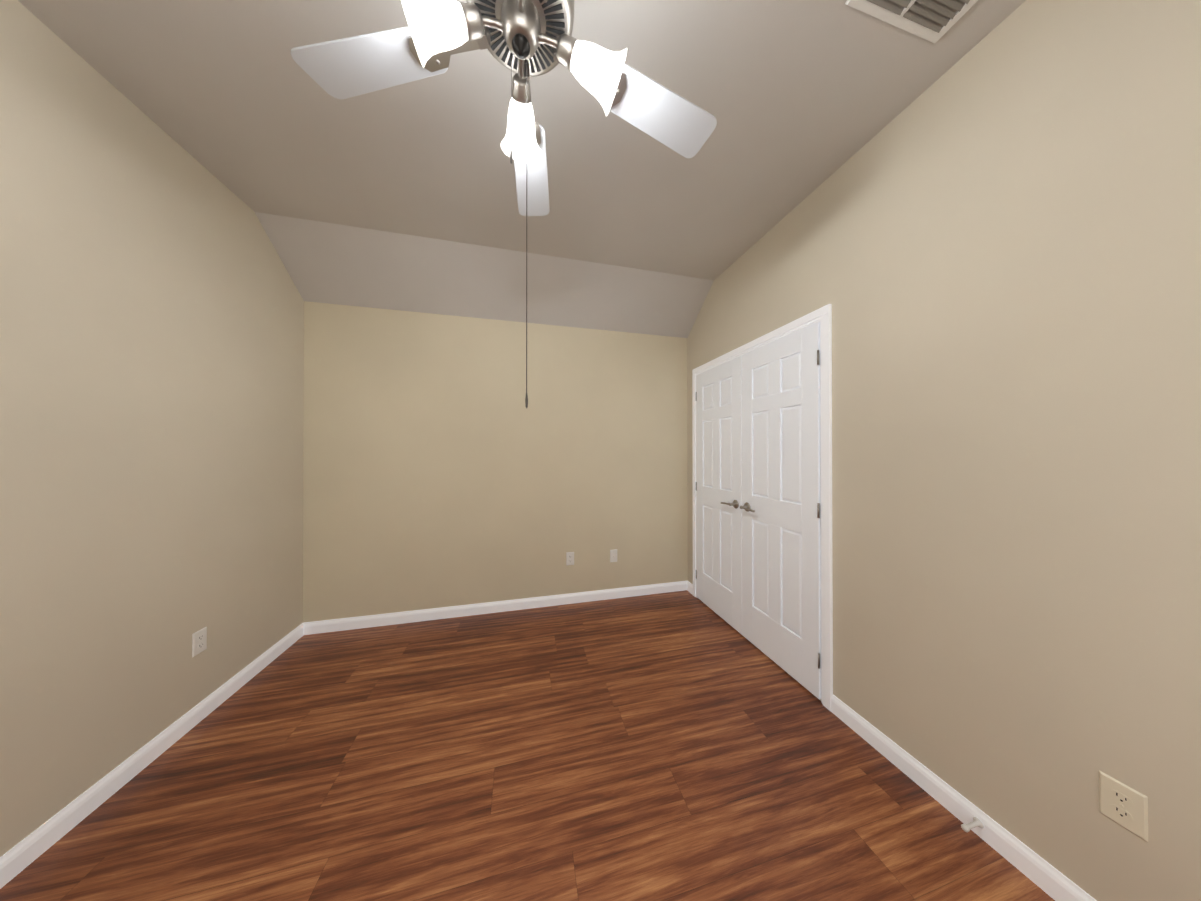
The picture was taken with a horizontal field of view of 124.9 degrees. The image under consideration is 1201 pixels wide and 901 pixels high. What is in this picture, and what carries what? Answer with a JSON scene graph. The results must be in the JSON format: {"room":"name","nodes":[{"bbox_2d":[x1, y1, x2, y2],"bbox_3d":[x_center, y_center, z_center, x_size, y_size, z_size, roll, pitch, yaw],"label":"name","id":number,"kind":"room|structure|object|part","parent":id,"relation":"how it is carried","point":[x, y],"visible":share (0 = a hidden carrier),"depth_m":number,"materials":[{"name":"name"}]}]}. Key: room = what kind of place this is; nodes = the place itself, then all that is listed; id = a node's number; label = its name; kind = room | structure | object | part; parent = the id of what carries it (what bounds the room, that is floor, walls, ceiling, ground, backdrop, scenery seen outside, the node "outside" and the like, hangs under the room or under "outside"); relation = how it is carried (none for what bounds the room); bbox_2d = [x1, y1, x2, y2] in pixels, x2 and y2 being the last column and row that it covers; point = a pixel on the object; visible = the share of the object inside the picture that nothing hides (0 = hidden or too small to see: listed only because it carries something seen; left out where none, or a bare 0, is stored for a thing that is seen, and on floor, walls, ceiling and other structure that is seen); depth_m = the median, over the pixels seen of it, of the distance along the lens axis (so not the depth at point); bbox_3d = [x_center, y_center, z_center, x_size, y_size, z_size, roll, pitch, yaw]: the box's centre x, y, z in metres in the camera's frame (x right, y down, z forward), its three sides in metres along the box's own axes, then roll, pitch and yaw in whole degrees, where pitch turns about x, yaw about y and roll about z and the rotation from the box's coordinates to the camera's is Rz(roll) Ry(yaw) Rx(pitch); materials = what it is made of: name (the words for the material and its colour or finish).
{"room":"empty bedroom","nodes":[
{"label":"empty bedroom","id":0,"kind":"room"},
{"bbox_2d":[0,0,303,856],"bbox_3d":[-1.759,-0.099,0.402,0.100,2.870,3.875,0,0,-14],"label":"wall","id":1,"kind":"structure","parent":0,"point":[150,410],"depth_m":1.25,"materials":[{"name":"paint"}]},
{"bbox_2d":[0,623,303,888],"bbox_3d":[-1.716,1.294,0.458,0.014,0.086,3.775,0,0,-14],"label":"baseboard","id":2,"kind":"structure","parent":1,"relation":"attached to","point":[19,857],"depth_m":1.25,"materials":[{"name":"white wood"}]},
{"bbox_2d":[192,627,206,657],"bbox_3d":[-1.991,0.951,1.558,0.006,0.115,0.070,0,0,-14],"label":"electrical outlet","id":3,"kind":"object","parent":1,"relation":"attached to","point":[199,641],"visible":1,"depth_m":1.55,"materials":[{"name":"white plastic"}]},
{"bbox_2d":[303,301,687,622],"bbox_3d":[-0.678,-0.089,2.717,3.312,2.870,0.100,0,0,-14],"label":"wall","id":4,"kind":"structure","parent":0,"point":[443,466],"depth_m":2.59,"materials":[{"name":"paint"}]},
{"bbox_2d":[303,581,686,634],"bbox_3d":[-0.664,1.302,2.656,3.112,0.086,0.014,0,0,-14],"label":"baseboard","id":5,"kind":"structure","parent":4,"relation":"attached to","point":[340,624],"depth_m":2.57,"materials":[{"name":"white wood"}]},
{"bbox_2d":[566,552,573,564],"bbox_3d":[-0.266,0.954,2.759,0.070,0.115,0.006,0,0,-14],"label":"electrical outlet","id":6,"kind":"object","parent":4,"relation":"attached to","point":[569,558],"visible":1,"depth_m":2.76,"materials":[{"name":"white plastic"}]},
{"bbox_2d":[610,549,616,561],"bbox_3d":[0.122,0.961,2.853,0.070,0.115,0.010,0,0,-14],"label":"electrical outlet","id":7,"kind":"object","parent":4,"relation":"attached to","point":[613,555],"visible":1,"depth_m":2.85,"materials":[{"name":"white plastic"}]},
{"bbox_2d":[18,0,1025,337],"bbox_3d":[-0.212,-1.317,0.841,3.112,0.430,3.775,0,0,-14],"label":"ceiling","id":8,"kind":"structure","parent":0,"point":[402,196],"depth_m":1.44,"materials":[{"name":"paint"}]},
{"bbox_2d":[291,0,716,408],"bbox_3d":[-0.208,-0.774,0.874,1.288,1.314,1.262,0,0,-14],"label":"fan","id":9,"kind":"object","parent":8,"relation":"hanging from","point":[525,40],"visible":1,"depth_m":0.90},
{"bbox_3d":[-0.226,-0.605,0.870,0.050,0.976,0.019,0,0,-14],"label":"pull chain","id":10,"kind":"part","parent":9,"relation":"part of","materials":[{"name":"grey metal"}]},
{"bbox_3d":[-0.213,-1.292,0.838,0.286,0.279,0.286,0,0,-14],"label":"motor","id":11,"kind":"part","parent":9,"relation":"part of","materials":[{"name":"silver metal"}]},
{"bbox_2d":[845,0,977,42],"bbox_3d":[1.006,-1.426,0.930,0.400,0.014,0.250,0,0,-14],"label":"ceiling vent","id":12,"kind":"object","parent":8,"relation":"in","point":[933,21],"visible":1,"depth_m":1.02,"materials":[{"name":"white metal"}]},
{"bbox_2d":[0,590,1054,900],"bbox_3d":[-0.212,1.388,0.830,3.312,0.100,3.975,0,0,-14],"label":"floor","id":13,"kind":"structure","parent":0,"point":[680,746],"depth_m":1.24,"materials":[{"name":"brown wood"}]},
{"bbox_2d":[687,0,1200,900],"bbox_3d":[1.359,-0.096,1.174,0.100,2.870,3.875,0,0,-14],"label":"wall","id":14,"kind":"structure","parent":0,"point":[989,246],"depth_m":0.99,"materials":[{"name":"paint"}]},
{"bbox_2d":[687,581,692,594],"bbox_3d":[0.852,1.304,2.976,0.014,0.086,0.122,0,0,-14],"label":"baseboard","id":15,"kind":"structure","parent":14,"relation":"attached to","point":[689,587],"depth_m":2.98,"materials":[{"name":"white wood"}]},
{"bbox_2d":[696,355,741,634],"bbox_3d":[0.925,0.322,2.556,0.072,2.022,0.606,0,0,-14],"label":"closet door","id":16,"kind":"structure","parent":14,"relation":"in","point":[719,479],"depth_m":2.52,"materials":[{"name":"white wood"}]},
{"bbox_3d":[0.966,0.398,2.361,0.058,0.064,0.153,0,0,-14],"label":"knob","id":17,"kind":"part","parent":16,"relation":"part of","materials":[{"name":"silver metal"}]},
{"bbox_2d":[692,304,832,710],"bbox_3d":[1.027,0.294,2.267,0.018,2.100,1.346,0,0,-14],"label":"door frame","id":18,"kind":"structure","parent":14,"relation":"attached to","point":[823,314],"depth_m":1.64,"materials":[{"name":"white wood"}]},
{"bbox_2d":[817,350,819,668],"bbox_3d":[1.164,0.311,1.675,0.008,1.700,0.012,0,0,-14],"label":"closet door hinges","id":19,"kind":"object","parent":18,"relation":"attached to","point":[818,510],"visible":1,"depth_m":1.67,"materials":[{"name":"silver metal"}]},
{"bbox_2d":[740,322,820,698],"bbox_3d":[1.072,0.320,1.964,0.072,2.022,0.606,0,0,-14],"label":"closet door","id":20,"kind":"structure","parent":14,"relation":"in","point":[781,577],"depth_m":1.90,"materials":[{"name":"white wood"}]},
{"bbox_3d":[1.017,0.397,2.155,0.058,0.064,0.153,0,0,-14],"label":"knob","id":21,"kind":"part","parent":20,"relation":"part of","materials":[{"name":"silver metal"}]},
{"bbox_2d":[831,695,1096,900],"bbox_3d":[1.468,1.294,0.490,0.014,0.086,2.307,0,0,-14],"label":"baseboard","id":22,"kind":"structure","parent":14,"relation":"attached to","point":[1051,881],"depth_m":1.11,"materials":[{"name":"white wood"}]},
{"bbox_2d":[961,817,983,831],"bbox_3d":[1.276,1.291,1.078,0.075,0.026,0.025,0,0,-14],"label":"door stop","id":23,"kind":"object","parent":22,"relation":"attached to","point":[976,822],"visible":1,"depth_m":1.08,"materials":[{"name":"white rubber"}]},
{"bbox_2d":[1099,770,1147,841],"bbox_3d":[1.387,0.943,0.833,0.006,0.115,0.070,0,0,-14],"label":"electrical outlet","id":24,"kind":"object","parent":14,"relation":"attached to","point":[1123,805],"visible":1,"depth_m":0.83,"materials":[{"name":"beige plastic"}]}
]}

